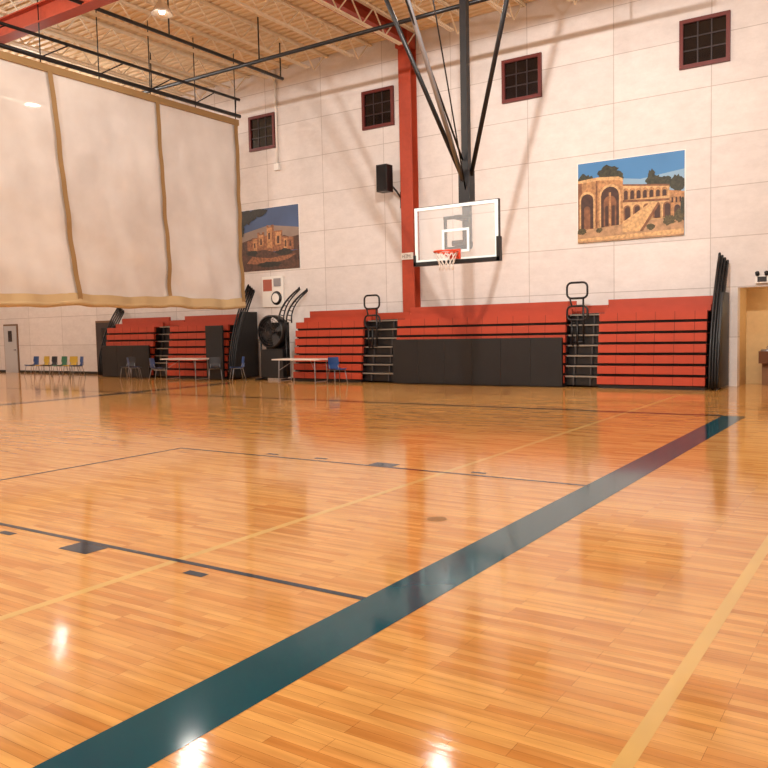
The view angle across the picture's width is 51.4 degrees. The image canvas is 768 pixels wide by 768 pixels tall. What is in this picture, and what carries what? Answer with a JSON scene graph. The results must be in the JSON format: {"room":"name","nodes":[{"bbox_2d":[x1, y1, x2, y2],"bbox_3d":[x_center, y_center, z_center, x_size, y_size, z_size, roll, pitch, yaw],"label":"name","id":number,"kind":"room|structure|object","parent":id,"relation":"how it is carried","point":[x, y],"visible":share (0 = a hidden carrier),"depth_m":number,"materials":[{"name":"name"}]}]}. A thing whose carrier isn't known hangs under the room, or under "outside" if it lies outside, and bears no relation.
{"room":"school gymnasium","nodes":[
{"label":"school gymnasium","id":0,"kind":"room"},
{"bbox_2d":[0,0,534,97],"bbox_3d":[-9.887,-9.822,15.498,42.600,0.300,26.760,1,5,34],"label":"ceiling","id":1,"kind":"structure","parent":0,"point":[400,9],"depth_m":23.45,"materials":[{"name":"paint"}]},
{"bbox_2d":[0,0,117,43],"bbox_3d":[-7.517,-9.098,19.093,42.000,0.460,0.350,1,5,34],"label":"steel beam","id":2,"kind":"structure","parent":1,"relation":"attached to","point":[51,12],"depth_m":19.61,"materials":[{"name":"red metal"}]},
{"bbox_2d":[0,42,181,100],"bbox_3d":[-14.671,-9.451,18.613,0.115,0.635,26.011,1,5,34],"label":"joist","id":3,"kind":"object","parent":1,"relation":"attached to","point":[8,43],"visible":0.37,"depth_m":25.94,"materials":[{"name":"beige paint"}]},
{"bbox_2d":[0,15,214,98],"bbox_3d":[-13.255,-9.418,17.673,0.115,0.635,26.011,1,5,34],"label":"joist","id":4,"kind":"object","parent":1,"relation":"attached to","point":[44,31],"visible":0.88,"depth_m":24.68,"materials":[{"name":"beige paint"}]},
{"bbox_2d":[0,0,245,309],"bbox_3d":[-9.368,-5.829,18.401,0.392,8.086,17.400,1,5,34],"label":"curtain","id":5,"kind":"object","parent":1,"relation":"hanging from","point":[113,195],"visible":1,"depth_m":21.44,"materials":[{"name":"white fabric"}]},
{"bbox_2d":[0,0,249,89],"bbox_3d":[-11.839,-9.385,16.732,0.115,0.635,26.011,1,5,34],"label":"joist","id":6,"kind":"object","parent":1,"relation":"attached to","point":[80,17],"visible":0.87,"depth_m":23.61,"materials":[{"name":"beige paint"}]},
{"bbox_2d":[151,0,172,18],"bbox_3d":[-5.375,-9.466,19.231,0.520,1.080,0.520,1,5,34],"label":"lamp","id":7,"kind":"object","parent":1,"relation":"hanging from","point":[161,10],"visible":1,"depth_m":19.20,"materials":[{"name":"white metal"}]},
{"bbox_2d":[69,0,283,79],"bbox_3d":[-7.356,-9.358,18.151,0.100,1.100,15.300,1,5,34],"label":"ceiling pipe","id":8,"kind":"object","parent":1,"relation":"hanging from","point":[80,2],"depth_m":20.95,"materials":[{"name":"metal"}]},
{"bbox_2d":[87,0,287,80],"bbox_3d":[-10.424,-9.351,15.792,0.115,0.635,26.011,1,5,34],"label":"joist","id":9,"kind":"object","parent":1,"relation":"attached to","point":[121,2],"visible":0.88,"depth_m":22.88,"materials":[{"name":"beige paint"}]},
{"bbox_2d":[140,0,328,69],"bbox_3d":[-9.008,-9.318,14.852,0.115,0.635,26.011,1,5,34],"label":"joist","id":10,"kind":"object","parent":1,"relation":"attached to","point":[150,2],"visible":0.99,"depth_m":22.36,"materials":[{"name":"beige paint"}]},
{"bbox_2d":[227,0,371,58],"bbox_3d":[-7.592,-9.285,13.911,0.115,0.635,26.011,1,5,34],"label":"joist","id":11,"kind":"object","parent":1,"relation":"attached to","point":[299,10],"visible":0.98,"depth_m":22.02,"materials":[{"name":"beige paint"}]},
{"bbox_2d":[141,0,488,92],"bbox_3d":[-1.231,-9.602,20.856,17.500,1.255,0.110,1,5,34],"label":"ceiling pipe","id":12,"kind":"object","parent":1,"relation":"hanging from","point":[472,2],"depth_m":21.39,"materials":[{"name":"metal"}]},
{"bbox_2d":[312,0,404,43],"bbox_3d":[-1.700,-9.997,20.262,0.400,0.355,8.150,1,5,34],"label":"steel beam","id":13,"kind":"structure","parent":1,"relation":"attached to","point":[348,7],"depth_m":21.90,"materials":[{"name":"red metal"}]},
{"bbox_2d":[314,0,415,44],"bbox_3d":[-6.176,-9.251,12.971,0.115,0.635,26.011,1,5,34],"label":"joist","id":14,"kind":"object","parent":1,"relation":"attached to","point":[363,2],"visible":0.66,"depth_m":21.58,"materials":[{"name":"beige paint"}]},
{"bbox_2d":[399,0,470,33],"bbox_3d":[-4.760,-9.218,12.031,0.115,0.635,26.011,1,5,34],"label":"joist","id":15,"kind":"object","parent":1,"relation":"attached to","point":[443,3],"visible":0.76,"depth_m":21.44,"materials":[{"name":"beige paint"}]},
{"bbox_2d":[384,0,508,270],"bbox_3d":[0.381,-5.924,13.888,4.800,7.697,4.636,1,5,34],"label":"basketball hoop","id":16,"kind":"object","parent":1,"relation":"hanging from","point":[466,173],"depth_m":15.60},
{"bbox_2d":[485,0,525,19],"bbox_3d":[-3.344,-9.185,11.090,0.115,0.635,26.011,1,5,34],"label":"joist","id":17,"kind":"object","parent":1,"relation":"attached to","point":[493,4],"visible":1,"depth_m":20.97,"materials":[{"name":"beige paint"}]},
{"bbox_2d":[278,287,307,322],"bbox_3d":[-2.973,-2.600,26.075,0.360,1.205,1.183,1,5,34],"label":"rail","id":18,"kind":"object","parent":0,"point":[296,291],"visible":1,"depth_m":25.94,"materials":[{"name":"black metal"}]},
{"bbox_2d":[0,372,767,767],"bbox_3d":[-9.337,0.761,16.702,42.600,0.200,27.900,1,5,34],"label":"floor","id":19,"kind":"structure","parent":0,"point":[554,654],"depth_m":5.40,"materials":[{"name":"brown wood"}]},
{"bbox_2d":[24,356,40,375],"bbox_3d":[-14.419,-0.727,32.680,0.464,0.799,0.482,1,5,34],"label":"chair","id":20,"kind":"object","parent":19,"relation":"on","point":[36,358],"visible":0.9,"depth_m":32.81,"materials":[{"name":"blue plastic"}]},
{"bbox_2d":[35,356,51,376],"bbox_3d":[-13.850,-0.717,32.362,0.464,0.799,0.482,1,5,34],"label":"chair","id":21,"kind":"object","parent":19,"relation":"on","point":[46,358],"visible":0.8,"depth_m":32.48,"materials":[{"name":"yellow plastic"}]},
{"bbox_2d":[42,356,58,376],"bbox_3d":[-13.378,-0.702,31.989,0.464,0.799,0.482,1,5,34],"label":"chair","id":22,"kind":"object","parent":19,"relation":"on","point":[54,358],"visible":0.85,"depth_m":32.11,"materials":[{"name":"black plastic"}]},
{"bbox_2d":[52,356,69,376],"bbox_3d":[-12.836,-0.689,31.630,0.464,0.799,0.482,1,5,34],"label":"chair","id":23,"kind":"object","parent":19,"relation":"on","point":[64,358],"visible":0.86,"depth_m":31.75,"materials":[{"name":"green plastic"}]},
{"bbox_2d":[62,356,79,376],"bbox_3d":[-12.312,-0.681,31.340,0.464,0.799,0.482,0,4,16],"label":"chair","id":24,"kind":"object","parent":19,"relation":"on","point":[73,359],"visible":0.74,"depth_m":31.51,"materials":[{"name":"yellow plastic"}]},
{"bbox_2d":[69,356,85,377],"bbox_3d":[-11.890,-0.659,30.881,0.482,0.799,0.464,-4,5,-39],"label":"chair","id":25,"kind":"object","parent":19,"relation":"on","point":[81,357],"visible":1,"depth_m":30.92,"materials":[{"name":"blue"}]},
{"bbox_2d":[98,308,123,374],"bbox_3d":[-10.702,-1.716,31.372,0.225,2.754,1.306,1,5,34],"label":"rail","id":26,"kind":"object","parent":19,"relation":"on","point":[121,311],"visible":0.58,"depth_m":31.27,"materials":[{"name":"black metal"}]},
{"bbox_2d":[120,357,137,378],"bbox_3d":[-9.258,-0.580,28.893,0.464,0.799,0.482,-1,4,11],"label":"chair","id":27,"kind":"object","parent":19,"relation":"on","point":[132,360],"visible":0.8,"depth_m":29.06,"materials":[{"name":"black plastic"}]},
{"bbox_2d":[127,358,142,379],"bbox_3d":[-8.851,-0.545,28.243,0.482,0.799,0.464,-3,4,-25],"label":"chair","id":28,"kind":"object","parent":19,"relation":"on","point":[127,358],"visible":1,"depth_m":28.14,"materials":[{"name":"black"}]},
{"bbox_2d":[106,317,170,377],"bbox_3d":[-9.398,-1.397,30.364,2.700,2.234,1.022,1,5,34],"label":"bleachers","id":29,"kind":"object","parent":19,"relation":"on","point":[132,331],"visible":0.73,"depth_m":30.01,"materials":[{"name":"red plastic"}]},
{"bbox_2d":[101,345,150,377],"bbox_3d":[-9.696,-0.842,29.935,2.700,1.200,0.080,1,5,34],"label":"panel","id":30,"kind":"object","parent":29,"relation":"attached to","point":[113,357],"visible":0.85,"depth_m":29.92,"materials":[{"name":"black plastic"}]},
{"bbox_2d":[148,358,167,381],"bbox_3d":[-7.655,-0.484,26.968,0.482,0.799,0.464,-5,5,-42],"label":"chair","id":31,"kind":"object","parent":19,"relation":"on","point":[151,360],"visible":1,"depth_m":26.82,"materials":[{"name":"blue plastic"}]},
{"bbox_2d":[154,320,184,376],"bbox_3d":[-7.898,-1.298,29.416,0.830,2.100,0.910,1,5,34],"label":"steps","id":32,"kind":"structure","parent":19,"relation":"on","point":[163,352],"depth_m":29.34,"materials":[{"name":"grey metal"}]},
{"bbox_2d":[160,358,208,380],"bbox_3d":[-6.747,-0.506,27.336,1.840,0.746,0.760,1,5,34],"label":"folding table","id":33,"kind":"object","parent":19,"relation":"on","point":[166,359],"visible":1,"depth_m":27.18,"materials":[{"name":"beige plastic"}]},
{"bbox_2d":[167,315,225,378],"bbox_3d":[-6.691,-1.333,28.566,2.100,2.234,1.022,1,5,34],"label":"bleachers","id":34,"kind":"object","parent":19,"relation":"on","point":[189,341],"visible":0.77,"depth_m":28.37,"materials":[{"name":"red plastic"}]},
{"bbox_2d":[209,357,222,381],"bbox_3d":[-5.541,-0.476,26.182,0.464,0.799,0.482,-2,4,-12],"label":"chair","id":35,"kind":"object","parent":19,"relation":"on","point":[214,362],"visible":1,"depth_m":26.36,"materials":[{"name":"black plastic"}]},
{"bbox_2d":[211,314,244,379],"bbox_3d":[-5.484,-1.304,27.764,0.800,2.234,1.022,1,5,34],"label":"bleachers","id":36,"kind":"object","parent":19,"relation":"on","point":[228,324],"visible":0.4,"depth_m":27.37,"materials":[{"name":"red plastic"}]},
{"bbox_2d":[205,325,224,379],"bbox_3d":[-5.788,-1.074,27.313,0.800,1.850,0.080,1,5,34],"label":"panel","id":37,"kind":"object","parent":36,"relation":"attached to","point":[214,335],"visible":0.88,"depth_m":27.23,"materials":[{"name":"black plastic"}]},
{"bbox_2d":[229,357,246,381],"bbox_3d":[-4.809,-0.492,26.177,0.482,0.799,0.464,-3,4,-22],"label":"chair","id":38,"kind":"object","parent":19,"relation":"on","point":[243,358],"visible":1,"depth_m":26.11,"materials":[{"name":"blue"}]},
{"bbox_2d":[228,284,258,378],"bbox_3d":[-4.878,-1.829,27.483,0.225,3.253,1.306,1,5,34],"label":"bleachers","id":39,"kind":"object","parent":19,"relation":"on","point":[245,338],"visible":0.95,"depth_m":27.49,"materials":[{"name":"black metal"}]},
{"bbox_2d":[255,315,292,380],"bbox_3d":[-3.641,-1.191,26.204,1.190,2.140,0.550,1,5,34],"label":"fan","id":40,"kind":"object","parent":19,"relation":"on","point":[274,336],"visible":0.99,"depth_m":26.13,"materials":[{"name":"black metal"}]},
{"bbox_2d":[272,358,327,383],"bbox_3d":[-2.499,-0.406,24.515,1.840,0.746,0.760,1,5,34],"label":"folding table","id":41,"kind":"object","parent":19,"relation":"on","point":[290,359],"visible":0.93,"depth_m":24.38,"materials":[{"name":"beige"}]},
{"bbox_2d":[293,309,377,382],"bbox_3d":[-1.544,-1.212,25.148,2.640,2.234,1.022,1,5,34],"label":"bleachers","id":42,"kind":"object","parent":19,"relation":"on","point":[342,334],"visible":0.88,"depth_m":24.84,"materials":[{"name":"red plastic"}]},
{"bbox_2d":[327,357,347,384],"bbox_3d":[-1.395,-0.395,23.664,0.464,0.799,0.482,-4,5,-35],"label":"chair","id":43,"kind":"object","parent":19,"relation":"on","point":[333,362],"visible":1,"depth_m":23.79,"materials":[{"name":"blue plastic"}]},
{"bbox_2d":[0,383,767,767],"bbox_3d":[-10.383,0.771,15.412,32.685,0.001,22.800,1,5,34],"label":"court markings","id":44,"kind":"object","parent":19,"relation":"on","point":[158,731],"visible":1,"depth_m":4.31,"materials":[{"name":"teal paint"}]},
{"bbox_2d":[363,312,409,381],"bbox_3d":[0.089,-1.109,24.112,1.210,2.100,0.910,1,5,34],"label":"steps","id":45,"kind":"structure","parent":19,"relation":"on","point":[379,368],"depth_m":24.02,"materials":[{"name":"grey metal"}]},
{"bbox_2d":[363,294,380,348],"bbox_3d":[-0.354,-1.867,23.988,0.596,1.649,0.060,1,5,34],"label":"handrail","id":46,"kind":"object","parent":45,"relation":"attached to","point":[365,296],"visible":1,"depth_m":23.97,"materials":[{"name":"black metal"}]},
{"bbox_2d":[395,29,420,311],"bbox_3d":[0.744,-5.281,24.056,0.420,10.400,0.500,1,5,34],"label":"steel column","id":47,"kind":"object","parent":19,"relation":"on","point":[407,83],"visible":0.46,"depth_m":23.95,"materials":[{"name":"red metal"}]},
{"bbox_2d":[401,252,412,259],"bbox_3d":[0.702,-3.856,24.043,0.400,0.200,0.055,1,5,34],"label":"home sign","id":48,"kind":"object","parent":47,"relation":"attached to","point":[404,256],"visible":1,"depth_m":24.04,"materials":[{"name":"white plastic"}]},
{"bbox_2d":[427,517,446,520],"bbox_3d":[0.442,1.130,6.689,0.170,0.003,0.170,1,5,34],"label":"socket","id":49,"kind":"object","parent":19,"relation":"on","point":[429,518],"visible":1,"depth_m":6.68,"materials":[{"name":"beige wood"}]},
{"bbox_2d":[397,301,576,386],"bbox_3d":[2.728,-1.111,22.310,5.160,2.234,1.022,1,5,34],"label":"bleachers","id":50,"kind":"object","parent":19,"relation":"on","point":[538,319],"visible":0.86,"depth_m":21.96,"materials":[{"name":"red plastic"}]},
{"bbox_2d":[393,337,562,387],"bbox_3d":[2.430,-0.602,21.878,5.160,1.290,0.080,1,5,34],"label":"panel","id":51,"kind":"object","parent":50,"relation":"attached to","point":[518,362],"visible":1,"depth_m":21.72,"materials":[{"name":"black plastic"}]},
{"bbox_2d":[565,305,607,385],"bbox_3d":[5.265,-0.988,20.674,0.860,2.100,0.910,1,5,34],"label":"steps","id":52,"kind":"structure","parent":19,"relation":"on","point":[583,359],"depth_m":20.53,"materials":[{"name":"grey metal"}]},
{"bbox_2d":[566,281,588,345],"bbox_3d":[4.959,-1.801,20.455,0.596,1.649,0.060,1,5,34],"label":"handrail","id":53,"kind":"object","parent":52,"relation":"attached to","point":[583,319],"visible":1,"depth_m":20.44,"materials":[{"name":"black metal"}]},
{"bbox_2d":[597,296,712,390],"bbox_3d":[6.680,-1.018,19.685,2.570,2.234,1.022,1,5,34],"label":"bleachers","id":54,"kind":"object","parent":19,"relation":"on","point":[646,343],"visible":0.95,"depth_m":19.40,"materials":[{"name":"red plastic"}]},
{"bbox_2d":[708,252,728,388],"bbox_3d":[7.965,-1.526,18.953,0.225,3.253,1.306,1,5,34],"label":"rail","id":55,"kind":"object","parent":19,"relation":"on","point":[718,364],"visible":1,"depth_m":18.81,"materials":[{"name":"black metal"}]},
{"bbox_2d":[758,346,767,384],"bbox_3d":[9.607,-0.467,19.872,0.400,0.980,0.690,1,5,34],"label":"fountain","id":56,"kind":"object","parent":19,"relation":"on","point":[763,354],"visible":1,"depth_m":19.77,"materials":[{"name":"brown metal"}]},
{"bbox_2d":[0,0,767,386],"bbox_3d":[-2.268,-5.575,27.121,42.600,10.700,1.300,1,5,34],"label":"wall","id":57,"kind":"structure","parent":0,"point":[614,86],"depth_m":22.19,"materials":[{"name":"beige paint"}]},
{"bbox_2d":[3,324,19,372],"bbox_3d":[-17.060,-1.628,36.446,1.100,2.200,0.115,1,5,34],"label":"door","id":58,"kind":"structure","parent":57,"relation":"in","point":[11,341],"depth_m":36.39,"materials":[{"name":"white wood"}]},
{"bbox_2d":[0,370,97,373],"bbox_3d":[-15.383,-0.546,35.483,11.100,0.100,0.020,1,5,34],"label":"baseboard","id":59,"kind":"structure","parent":57,"relation":"attached to","point":[21,371],"depth_m":34.61,"materials":[{"name":"black rubber"}]},
{"bbox_2d":[95,320,111,369],"bbox_3d":[-11.480,-1.497,32.740,1.100,2.200,0.115,1,5,34],"label":"door","id":60,"kind":"structure","parent":57,"relation":"in","point":[101,326],"depth_m":32.85,"materials":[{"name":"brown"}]},
{"bbox_2d":[248,112,275,151],"bbox_3d":[-4.183,-8.619,27.312,1.170,1.170,0.080,1,5,34],"label":"window","id":61,"kind":"structure","parent":57,"relation":"in","point":[261,128],"depth_m":27.32,"materials":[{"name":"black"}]},
{"bbox_2d":[242,203,300,272],"bbox_3d":[-3.956,-4.997,27.492,2.700,2.170,0.032,1,5,34],"label":"poster","id":62,"kind":"object","parent":57,"relation":"attached to","point":[270,235],"visible":0.88,"depth_m":27.43,"materials":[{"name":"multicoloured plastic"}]},
{"bbox_2d":[262,276,284,306],"bbox_3d":[-3.842,-3.186,27.502,0.950,1.050,0.130,1,5,34],"label":"notice board","id":63,"kind":"object","parent":57,"relation":"attached to","point":[273,295],"visible":1,"depth_m":27.45,"materials":[{"name":"white plastic"}]},
{"bbox_2d":[273,69,280,170],"bbox_3d":[-3.651,-8.904,26.910,0.200,3.330,0.120,1,5,34],"label":"conduit","id":64,"kind":"object","parent":57,"relation":"attached to","point":[277,166],"visible":1,"depth_m":26.91,"materials":[{"name":"white plastic"}]},
{"bbox_2d":[361,85,394,130],"bbox_3d":[-0.193,-8.525,24.662,1.170,1.170,0.080,1,5,34],"label":"window","id":65,"kind":"structure","parent":57,"relation":"in","point":[377,105],"depth_m":24.67,"materials":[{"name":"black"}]},
{"bbox_2d":[376,164,400,207],"bbox_3d":[0.208,-5.985,24.191,0.570,1.250,0.750,1,5,34],"label":"wall speaker","id":66,"kind":"object","parent":57,"relation":"attached to","point":[384,172],"visible":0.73,"depth_m":23.95,"materials":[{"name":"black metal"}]},
{"bbox_2d":[501,52,541,103],"bbox_3d":[3.796,-8.431,22.013,1.170,1.170,0.080,1,5,34],"label":"window","id":67,"kind":"structure","parent":57,"relation":"in","point":[521,77],"depth_m":22.02,"materials":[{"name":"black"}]},
{"bbox_2d":[577,149,685,244],"bbox_3d":[6.345,-4.798,20.628,2.800,2.140,0.064,1,5,34],"label":"painting","id":68,"kind":"object","parent":57,"relation":"attached to","point":[639,197],"visible":1,"depth_m":20.58,"materials":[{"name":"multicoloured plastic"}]},
{"bbox_2d":[679,10,730,69],"bbox_3d":[7.785,-8.338,19.363,1.170,1.170,0.080,1,5,34],"label":"window","id":69,"kind":"structure","parent":57,"relation":"in","point":[705,40],"depth_m":19.36,"materials":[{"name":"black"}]},
{"bbox_2d":[755,271,767,282],"bbox_3d":[9.000,-2.550,18.974,0.300,0.285,0.185,1,5,34],"label":"emergency light","id":70,"kind":"object","parent":57,"relation":"attached to","point":[759,278],"visible":1,"depth_m":18.96,"materials":[{"name":"white plastic"}]}
]}

